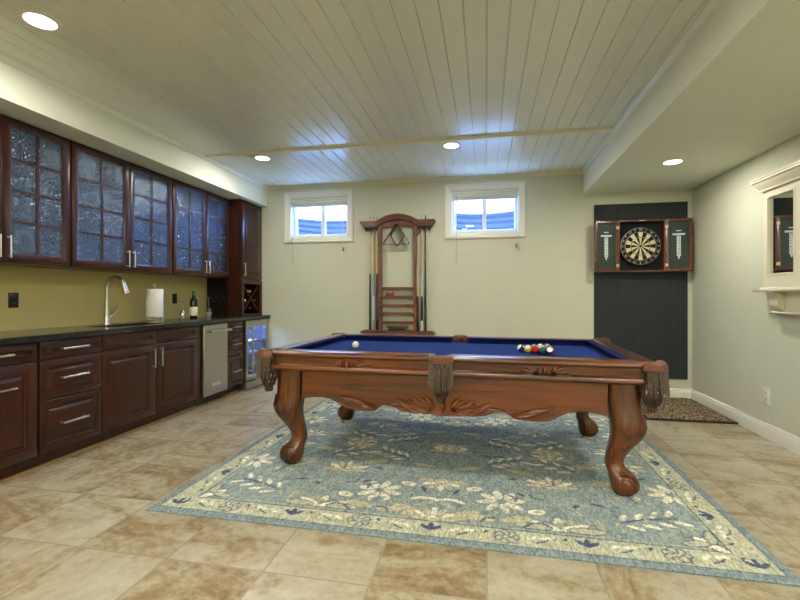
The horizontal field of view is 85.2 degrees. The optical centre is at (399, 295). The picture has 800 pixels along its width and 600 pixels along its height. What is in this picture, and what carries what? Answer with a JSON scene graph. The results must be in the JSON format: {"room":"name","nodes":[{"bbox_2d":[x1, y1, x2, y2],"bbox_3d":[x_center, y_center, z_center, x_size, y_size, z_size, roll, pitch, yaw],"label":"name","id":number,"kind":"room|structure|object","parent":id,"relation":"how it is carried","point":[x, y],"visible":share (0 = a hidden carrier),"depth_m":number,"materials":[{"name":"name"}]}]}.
{"room":"basement game room","nodes":[
{"label":"basement game room","id":0,"kind":"room"},
{"bbox_2d":[0,265,206,330],"bbox_3d":[-3.360,-0.250,1.877,0.200,2.900,8.780,0,0,11],"label":"wall","id":1,"kind":"structure","parent":0,"point":[48,297],"depth_m":3.89,"materials":[{"name":"paint"}]},
{"bbox_2d":[8,293,18,307],"bbox_3d":[-2.964,0.032,3.338,0.009,0.116,0.072,0,0,11],"label":"wall outlet","id":2,"kind":"object","parent":1,"relation":"attached to","point":[13,298],"visible":1,"depth_m":3.33,"materials":[{"name":"black plastic"}]},
{"bbox_2d":[0,114,69,266],"bbox_3d":[-2.851,-0.737,2.981,0.370,1.013,1.002,0,0,11],"label":"upper cabinet","id":3,"kind":"object","parent":1,"relation":"attached to","point":[34,161],"visible":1,"depth_m":3.17,"materials":[{"name":"brown wood"}]},
{"bbox_2d":[36,139,171,273],"bbox_3d":[-2.643,-0.737,4.035,0.370,1.013,1.142,0,0,11],"label":"upper cabinet","id":4,"kind":"object","parent":1,"relation":"attached to","point":[121,210],"visible":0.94,"depth_m":3.88,"materials":[{"name":"brown wood"}]},
{"bbox_2d":[172,294,176,303],"bbox_3d":[-2.622,0.030,5.068,0.009,0.116,0.072,0,0,11],"label":"wall outlet","id":5,"kind":"object","parent":1,"relation":"attached to","point":[174,296],"visible":1,"depth_m":5.06,"materials":[{"name":"black plastic"}]},
{"bbox_2d":[147,178,229,277],"bbox_3d":[-2.430,-0.737,5.108,0.370,1.013,1.040,0,0,11],"label":"upper cabinet","id":6,"kind":"object","parent":1,"relation":"attached to","point":[200,218],"visible":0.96,"depth_m":5.01,"materials":[{"name":"brown wood"}]},
{"bbox_2d":[0,61,266,206],"bbox_3d":[-2.980,-1.472,1.802,0.575,0.455,8.780,0,0,11],"label":"soffit","id":7,"kind":"structure","parent":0,"point":[25,98],"depth_m":3.54,"materials":[{"name":"beige paint"}]},
{"bbox_2d":[0,0,709,186],"bbox_3d":[-0.667,-1.605,1.345,4.140,0.190,8.780,0,0,11],"label":"ceiling","id":8,"kind":"structure","parent":0,"point":[209,76],"depth_m":2.91,"materials":[{"name":"beige wood"}]},
{"bbox_2d":[17,9,62,31],"bbox_3d":[-1.974,-1.507,2.388,0.196,0.006,0.196,0,0,11],"label":"recessed light","id":9,"kind":"object","parent":8,"relation":"in","point":[36,19],"visible":1,"depth_m":2.38,"materials":[{"name":"white glass"}]},
{"bbox_2d":[253,155,271,160],"bbox_3d":[-1.505,-1.507,4.762,0.196,0.006,0.196,0,0,11],"label":"recessed light","id":10,"kind":"object","parent":8,"relation":"in","point":[257,157],"visible":1,"depth_m":4.76,"materials":[{"name":"white glass"}]},
{"bbox_2d":[205,126,614,157],"bbox_3d":[-0.086,-1.498,4.280,4.072,0.024,0.045,0,0,11],"label":"trim","id":11,"kind":"structure","parent":8,"relation":"attached to","point":[607,128],"depth_m":4.21,"materials":[{"name":"beige paint"}]},
{"bbox_2d":[442,142,460,148],"bbox_3d":[0.516,-1.507,4.363,0.196,0.006,0.196,0,0,11],"label":"recessed light","id":12,"kind":"object","parent":8,"relation":"in","point":[449,145],"visible":1,"depth_m":4.35,"materials":[{"name":"white glass"}]},
{"bbox_2d":[0,383,799,599],"bbox_3d":[-0.371,1.250,1.296,6.290,0.100,9.200,0,0,11],"label":"floor","id":13,"kind":"structure","parent":0,"point":[80,526],"depth_m":2.11,"materials":[{"name":"tile"}]},
{"bbox_2d":[0,342,36,478],"bbox_3d":[-2.771,0.752,2.729,0.616,0.895,0.560,0,0,11],"label":"base cabinet","id":14,"kind":"object","parent":13,"relation":"on","point":[18,364],"visible":0.99,"depth_m":2.83,"materials":[{"name":"brown wood"}]},
{"bbox_2d":[0,315,270,344],"bbox_3d":[-2.465,0.283,4.278,0.625,0.040,3.718,0,0,11],"label":"countertop","id":15,"kind":"structure","parent":14,"relation":"on","point":[53,333],"depth_m":3.58,"materials":[{"name":"stone"}]},
{"bbox_2d":[103,276,128,324],"bbox_3d":[-2.600,0.038,4.037,0.249,0.450,0.149,0,0,11],"label":"faucet","id":16,"kind":"object","parent":15,"relation":"on","point":[107,316],"visible":1,"depth_m":4.00,"materials":[{"name":"silver metal"}]},
{"bbox_2d":[145,284,163,321],"bbox_3d":[-2.544,0.069,4.509,0.176,0.388,0.176,0,0,11],"label":"paper towel holder","id":17,"kind":"object","parent":15,"relation":"on","point":[154,297],"visible":1,"depth_m":4.44,"materials":[{"name":"white paper"}]},
{"bbox_2d":[190,291,197,318],"bbox_3d":[-2.418,0.101,5.096,0.085,0.324,0.085,0,0,11],"label":"wine bottle","id":18,"kind":"object","parent":15,"relation":"on","point":[193,301],"visible":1,"depth_m":5.06,"materials":[{"name":"green glass"}]},
{"bbox_2d":[207,281,226,316],"bbox_3d":[-2.358,0.036,5.602,0.280,0.455,0.051,0,0,11],"label":"serving tray","id":19,"kind":"object","parent":15,"relation":"on","point":[217,291],"visible":1,"depth_m":5.61,"materials":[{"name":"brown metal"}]},
{"bbox_2d":[207,199,261,315],"bbox_3d":[-2.198,-0.490,5.858,0.535,1.505,0.506,0,0,11],"label":"wine cabinet","id":20,"kind":"object","parent":15,"relation":"on","point":[245,217],"visible":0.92,"depth_m":5.64,"materials":[{"name":"brown wood"}]},
{"bbox_2d":[28,335,100,468],"bbox_3d":[-2.669,0.752,3.248,0.616,0.895,0.498,0,0,11],"label":"base cabinet","id":21,"kind":"object","parent":13,"relation":"on","point":[68,369],"visible":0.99,"depth_m":3.17,"materials":[{"name":"brown wood"}]},
{"bbox_2d":[0,390,238,483],"bbox_3d":[-2.334,1.191,3.960,0.025,0.018,3.065,0,0,11],"label":"trim","id":22,"kind":"structure","parent":13,"relation":"on","point":[21,473],"depth_m":3.42,"materials":[{"name":"brown wood"}]},
{"bbox_2d":[92,325,196,444],"bbox_3d":[-2.508,0.752,4.065,0.615,0.895,1.167,0,0,11],"label":"base cabinet","id":23,"kind":"object","parent":13,"relation":"on","point":[148,376],"visible":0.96,"depth_m":3.89,"materials":[{"name":"brown wood"}]},
{"bbox_2d":[190,325,199,407],"bbox_3d":[-2.417,0.752,4.678,0.556,0.895,0.070,0,0,11],"label":"filler panel","id":24,"kind":"object","parent":13,"relation":"on","point":[192,403],"visible":0.21,"depth_m":4.63,"materials":[{"name":"brown wood"}]},
{"bbox_2d":[195,322,231,405],"bbox_3d":[-2.309,0.749,4.931,0.637,0.883,0.444,0,0,11],"label":"dishwasher","id":25,"kind":"object","parent":13,"relation":"on","point":[213,337],"visible":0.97,"depth_m":4.83,"materials":[{"name":"silver metal"}]},
{"bbox_2d":[219,321,242,397],"bbox_3d":[-2.257,0.752,5.331,0.616,0.895,0.345,0,0,11],"label":"base cabinet","id":26,"kind":"object","parent":13,"relation":"on","point":[235,336],"visible":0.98,"depth_m":5.28,"materials":[{"name":"brown wood"}]},
{"bbox_2d":[237,318,267,390],"bbox_3d":[-2.126,0.755,5.792,0.623,0.890,0.570,0,0,11],"label":"wine fridge","id":27,"kind":"object","parent":13,"relation":"on","point":[255,332],"visible":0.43,"depth_m":5.69,"materials":[{"name":"silver metal"}]},
{"bbox_2d":[147,400,799,586],"bbox_3d":[0.398,1.193,3.392,3.160,0.012,2.620,0,0,12],"label":"area rug","id":28,"kind":"object","parent":13,"relation":"on","point":[499,482],"visible":0.81,"depth_m":2.58,"materials":[{"name":"fabric"}]},
{"bbox_2d":[256,333,669,496],"bbox_3d":[0.415,0.778,3.414,2.600,0.817,1.546,0,0,13],"label":"pool table","id":29,"kind":"object","parent":28,"relation":"on","point":[456,375],"visible":0.98,"depth_m":2.80,"materials":[{"name":"brown wood"}]},
{"bbox_2d":[287,335,345,348],"bbox_3d":[-0.661,0.402,3.667,0.051,0.050,1.272,0,0,13],"label":"cushion","id":30,"kind":"object","parent":29,"relation":"on","point":[325,342],"depth_m":3.66,"materials":[{"name":"blue fabric"}]},
{"bbox_2d":[352,341,358,347],"bbox_3d":[-0.362,0.397,3.550,0.057,0.057,0.057,0,0,11],"label":"cue ball","id":31,"kind":"object","parent":29,"relation":"on","point":[355,344],"visible":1,"depth_m":3.53,"materials":[{"name":"white plastic"}]},
{"bbox_2d":[309,349,424,352],"bbox_3d":[-0.320,0.402,3.011,1.115,0.050,0.051,0,0,13],"label":"cushion","id":32,"kind":"object","parent":29,"relation":"on","point":[309,349],"depth_m":2.97,"materials":[{"name":"blue fabric"}]},
{"bbox_2d":[345,335,452,342],"bbox_3d":[-0.064,0.402,4.102,1.115,0.050,0.051,0,0,13],"label":"cushion","id":33,"kind":"object","parent":29,"relation":"on","point":[384,338],"depth_m":4.07,"materials":[{"name":"blue fabric"}]},
{"bbox_2d":[517,345,523,351],"bbox_3d":[0.918,0.397,3.302,0.057,0.057,0.057,0,0,14],"label":"ball","id":34,"kind":"object","parent":29,"relation":"on","point":[520,348],"visible":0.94,"depth_m":3.28,"materials":[{"name":"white plastic"}]},
{"bbox_2d":[524,345,531,352],"bbox_3d":[0.960,0.397,3.262,0.056,0.057,0.057,0,0,-11],"label":"ball","id":35,"kind":"object","parent":29,"relation":"on","point":[527,348],"visible":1,"depth_m":3.24,"materials":[{"name":"yellow plastic"}]},
{"bbox_2d":[467,337,589,345],"bbox_3d":[1.150,0.402,3.818,1.115,0.050,0.051,0,0,13],"label":"cushion","id":36,"kind":"object","parent":29,"relation":"on","point":[470,340],"depth_m":3.82,"materials":[{"name":"blue fabric"}]},
{"bbox_2d":[531,346,538,352],"bbox_3d":[1.002,0.397,3.223,0.057,0.057,0.056,0,0,35],"label":"ball","id":37,"kind":"object","parent":29,"relation":"on","point":[534,349],"visible":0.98,"depth_m":3.20,"materials":[{"name":"red plastic"}]},
{"bbox_2d":[539,346,545,353],"bbox_3d":[1.044,0.397,3.183,0.056,0.057,0.057,0,0,20],"label":"ball","id":38,"kind":"object","parent":29,"relation":"on","point":[542,350],"visible":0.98,"depth_m":3.16,"materials":[{"name":"green plastic"}]},
{"bbox_2d":[474,354,622,358],"bbox_3d":[0.894,0.402,2.726,1.115,0.050,0.051,0,0,13],"label":"cushion","id":39,"kind":"object","parent":29,"relation":"on","point":[474,354],"depth_m":2.71,"materials":[{"name":"blue fabric"}]},
{"bbox_2d":[546,347,553,354],"bbox_3d":[1.086,0.397,3.144,0.057,0.057,0.057,0,0,8],"label":"ball","id":40,"kind":"object","parent":29,"relation":"on","point":[549,350],"visible":1,"depth_m":3.12,"materials":[{"name":"white plastic"}]},
{"bbox_2d":[587,340,629,358],"bbox_3d":[1.491,0.402,3.162,0.051,0.050,1.272,0,0,13],"label":"cushion","id":41,"kind":"object","parent":29,"relation":"on","point":[605,351],"depth_m":3.17,"materials":[{"name":"blue fabric"}]},
{"bbox_2d":[642,397,737,423],"bbox_3d":[2.775,1.183,4.627,0.972,0.033,0.967,0,0,11],"label":"mat","id":42,"kind":"object","parent":13,"relation":"on","point":[670,409],"visible":0.57,"depth_m":4.35,"materials":[{"name":"brown carpet"}]},
{"bbox_2d":[261,174,691,388],"bbox_3d":[0.500,-0.250,5.701,6.290,2.900,0.220,0,0,11],"label":"wall","id":43,"kind":"structure","parent":0,"point":[542,287],"depth_m":5.55,"materials":[{"name":"beige paint"}]},
{"bbox_2d":[0,52,267,189],"bbox_3d":[-2.681,-1.491,1.743,0.034,0.038,8.780,0,0,11],"label":"trim","id":44,"kind":"structure","parent":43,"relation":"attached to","point":[4,58],"depth_m":3.46,"materials":[{"name":"beige wood"}]},
{"bbox_2d":[284,189,352,242],"bbox_3d":[-1.091,-1.073,5.991,0.981,0.693,0.228,0,0,11],"label":"window","id":45,"kind":"structure","parent":43,"relation":"in","point":[323,237],"depth_m":5.93,"materials":[{"name":"white paint"}]},
{"bbox_2d":[292,199,346,265],"bbox_3d":[-1.107,-0.861,5.914,0.793,0.893,0.124,0,0,11],"label":"window blind","id":46,"kind":"object","parent":45,"relation":"attached to","point":[335,202],"visible":0.89,"depth_m":5.93,"materials":[{"name":"white plastic"}]},
{"bbox_2d":[298,218,346,234],"bbox_3d":[-0.979,-0.869,6.560,1.596,0.698,0.892,0,0,11],"label":"window well","id":47,"kind":"object","parent":43,"relation":"attached to","point":[305,226],"visible":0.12,"depth_m":6.94,"materials":[{"name":"metal"}]},
{"bbox_2d":[360,213,435,333],"bbox_3d":[-0.034,-0.288,5.630,0.980,1.537,0.125,0,0,11],"label":"cue rack","id":48,"kind":"object","parent":43,"relation":"attached to","point":[389,220],"visible":1,"depth_m":5.61,"materials":[{"name":"red wood"}]},
{"bbox_2d":[369,217,370,329],"bbox_3d":[-0.392,-0.296,5.708,0.030,1.482,0.030,0,0,11],"label":"pool cue","id":49,"kind":"object","parent":48,"relation":"on","point":[370,217],"visible":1,"depth_m":5.70,"materials":[{"name":"brown wood"}]},
{"bbox_2d":[372,217,374,329],"bbox_3d":[-0.347,-0.296,5.700,0.030,1.482,0.030,0,0,11],"label":"pool cue","id":50,"kind":"object","parent":48,"relation":"on","point":[373,296],"visible":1,"depth_m":5.69,"materials":[{"name":"brown wood"}]},
{"bbox_2d":[376,219,377,329],"bbox_3d":[-0.301,-0.296,5.690,0.030,1.482,0.030,0,0,11],"label":"pool cue","id":51,"kind":"object","parent":48,"relation":"on","point":[376,219],"visible":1,"depth_m":5.68,"materials":[{"name":"brown wood"}]},
{"bbox_2d":[383,223,409,244],"bbox_3d":[-0.048,-0.800,5.610,0.344,0.275,0.050,0,0,11],"label":"ball rack","id":52,"kind":"object","parent":48,"relation":"hanging from","point":[395,223],"visible":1,"depth_m":5.60,"materials":[{"name":"brown wood"}]},
{"bbox_2d":[381,321,412,322],"bbox_3d":[-0.030,0.336,5.649,0.424,0.024,0.086,0,0,11],"label":"shelf","id":53,"kind":"object","parent":48,"relation":"attached to","point":[381,321],"depth_m":5.61,"materials":[{"name":"red wood"}]},
{"bbox_2d":[381,312,412,313],"bbox_3d":[-0.030,0.221,5.649,0.424,0.024,0.086,0,0,11],"label":"shelf","id":54,"kind":"object","parent":48,"relation":"attached to","point":[381,312],"depth_m":5.61,"materials":[{"name":"red wood"}]},
{"bbox_2d":[381,304,412,305],"bbox_3d":[-0.030,0.116,5.649,0.424,0.024,0.086,0,0,11],"label":"shelf","id":55,"kind":"object","parent":48,"relation":"attached to","point":[381,304],"depth_m":5.61,"materials":[{"name":"red wood"}]},
{"bbox_2d":[381,296,412,296],"bbox_3d":[-0.030,0.006,5.649,0.424,0.024,0.086,0,0,11],"label":"shelf","id":56,"kind":"object","parent":48,"relation":"attached to","point":[381,296],"depth_m":5.61,"materials":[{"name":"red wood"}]},
{"bbox_2d":[381,287,412,288],"bbox_3d":[-0.030,-0.104,5.649,0.424,0.024,0.086,0,0,11],"label":"shelf","id":57,"kind":"object","parent":48,"relation":"attached to","point":[381,287],"depth_m":5.61,"materials":[{"name":"red wood"}]},
{"bbox_2d":[390,225,404,245],"bbox_3d":[-0.033,-0.787,5.664,0.184,0.282,0.050,0,0,11],"label":"ball rack","id":58,"kind":"object","parent":48,"relation":"hanging from","point":[396,225],"visible":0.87,"depth_m":5.66,"materials":[{"name":"brown wood"}]},
{"bbox_2d":[386,326,408,330],"bbox_3d":[-0.031,0.416,5.642,0.300,0.060,0.044,0,0,11],"label":"brush","id":59,"kind":"object","parent":48,"relation":"on","point":[399,328],"visible":0.99,"depth_m":5.62,"materials":[{"name":"brown wood"}]},
{"bbox_2d":[417,266,418,330],"bbox_3d":[0.227,0.019,5.586,0.030,0.852,0.030,-1,0,11],"label":"pool cue","id":60,"kind":"object","parent":48,"relation":"on","point":[417,266],"visible":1,"depth_m":5.57,"materials":[{"name":"brown wood"}]},
{"bbox_2d":[421,215,422,330],"bbox_3d":[0.281,-0.296,5.575,0.030,1.482,0.030,0,0,11],"label":"pool cue","id":61,"kind":"object","parent":48,"relation":"on","point":[421,215],"visible":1,"depth_m":5.57,"materials":[{"name":"brown wood"}]},
{"bbox_2d":[424,215,426,330],"bbox_3d":[0.327,-0.296,5.566,0.030,1.482,0.030,0,0,11],"label":"pool cue","id":62,"kind":"object","parent":48,"relation":"on","point":[425,296],"visible":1,"depth_m":5.56,"materials":[{"name":"black paint"}]},
{"bbox_2d":[268,170,582,189],"bbox_3d":[0.181,-1.491,5.635,4.140,0.038,0.034,0,0,11],"label":"trim","id":63,"kind":"structure","parent":43,"relation":"attached to","point":[576,171],"depth_m":5.59,"materials":[{"name":"beige paint"}]},
{"bbox_2d":[276,381,690,398],"bbox_3d":[0.821,1.135,5.517,5.190,0.130,0.018,0,0,11],"label":"baseboard","id":64,"kind":"structure","parent":43,"relation":"attached to","point":[674,392],"depth_m":5.03,"materials":[{"name":"white paint"}]},
{"bbox_2d":[455,210,513,229],"bbox_3d":[1.192,-0.884,6.131,1.596,0.728,0.892,0,0,11],"label":"window well","id":65,"kind":"object","parent":43,"relation":"attached to","point":[497,220],"visible":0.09,"depth_m":6.52,"materials":[{"name":"metal"}]},
{"bbox_2d":[445,181,525,238],"bbox_3d":[1.079,-1.073,5.562,0.996,0.693,0.228,0,0,11],"label":"window","id":66,"kind":"structure","parent":43,"relation":"in","point":[520,202],"depth_m":5.49,"materials":[{"name":"white paint"}]},
{"bbox_2d":[452,191,517,262],"bbox_3d":[1.064,-0.861,5.485,0.808,0.893,0.124,0,0,11],"label":"window blind","id":67,"kind":"object","parent":66,"relation":"attached to","point":[512,194],"visible":1,"depth_m":5.50,"materials":[{"name":"white plastic"}]},
{"bbox_2d":[594,201,687,379],"bbox_3d":[2.825,-0.064,5.122,1.012,2.057,0.013,0,0,11],"label":"panel","id":68,"kind":"object","parent":43,"relation":"attached to","point":[645,314],"visible":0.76,"depth_m":5.10,"materials":[{"name":"black fabric"}]},
{"bbox_2d":[594,218,692,271],"bbox_3d":[2.795,-0.580,5.049,1.037,0.600,0.141,0,0,11],"label":"cabinet","id":69,"kind":"object","parent":68,"relation":"attached to","point":[676,235],"visible":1,"depth_m":5.06,"materials":[{"name":"brown wood"}]},
{"bbox_2d":[620,227,661,265],"bbox_3d":[2.801,-0.580,5.077,0.450,0.450,0.044,0,0,11],"label":"dartboard","id":70,"kind":"object","parent":69,"relation":"in","point":[639,246],"visible":1,"depth_m":5.06,"materials":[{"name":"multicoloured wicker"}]},
{"bbox_2d":[581,0,721,173],"bbox_3d":[1.347,-1.491,0.947,0.034,0.038,8.780,0,0,11],"label":"trim","id":71,"kind":"structure","parent":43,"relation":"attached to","point":[711,5],"depth_m":2.85,"materials":[{"name":"beige wood"}]},
{"bbox_2d":[584,0,799,193],"bbox_3d":[1.940,-1.465,0.830,1.175,0.470,8.780,0,0,11],"label":"soffit","id":72,"kind":"structure","parent":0,"point":[731,96],"depth_m":2.90,"materials":[{"name":"beige paint"}]},
{"bbox_2d":[660,159,684,165],"bbox_3d":[2.502,-1.227,3.991,0.196,0.006,0.196,0,0,11],"label":"recessed light","id":73,"kind":"object","parent":72,"relation":"attached to","point":[671,161],"visible":1,"depth_m":3.99,"materials":[{"name":"white glass"}]},
{"bbox_2d":[692,134,799,436],"bbox_3d":[2.615,-0.250,0.696,0.200,2.900,8.780,0,0,11],"label":"wall","id":74,"kind":"structure","parent":0,"point":[740,348],"depth_m":4.06,"materials":[{"name":"beige paint"}]},
{"bbox_2d":[691,389,799,455],"bbox_3d":[2.508,1.135,0.717,0.018,0.130,8.780,0,0,11],"label":"baseboard","id":75,"kind":"structure","parent":74,"relation":"attached to","point":[791,442],"depth_m":3.83,"materials":[{"name":"white paint"}]},
{"bbox_2d":[763,387,769,405],"bbox_3d":[3.098,0.848,3.679,0.009,0.145,0.090,0,0,11],"label":"wall outlet","id":76,"kind":"object","parent":74,"relation":"attached to","point":[766,391],"visible":1,"depth_m":3.67,"materials":[{"name":"white plastic"}]},
{"bbox_2d":[749,160,799,315],"bbox_3d":[2.951,-0.416,3.208,0.114,1.133,1.086,0,0,11],"label":"wall mirror","id":77,"kind":"object","parent":74,"relation":"attached to","point":[780,188],"visible":1,"depth_m":3.44,"materials":[{"name":"beige paint"}]},
{"bbox_2d":[751,286,799,291],"bbox_3d":[2.951,-0.053,3.208,0.114,0.037,0.998,0,0,11],"label":"shelf","id":78,"kind":"object","parent":77,"relation":"attached to","point":[765,288],"depth_m":3.41,"materials":[{"name":"beige paint"}]},
{"bbox_2d":[771,191,792,272],"bbox_3d":[3.052,-0.498,3.460,0.011,0.643,0.323,0,0,11],"label":"mirror glass","id":79,"kind":"object","parent":77,"relation":"attached to","point":[781,201],"depth_m":3.46,"materials":[{"name":"silver"}]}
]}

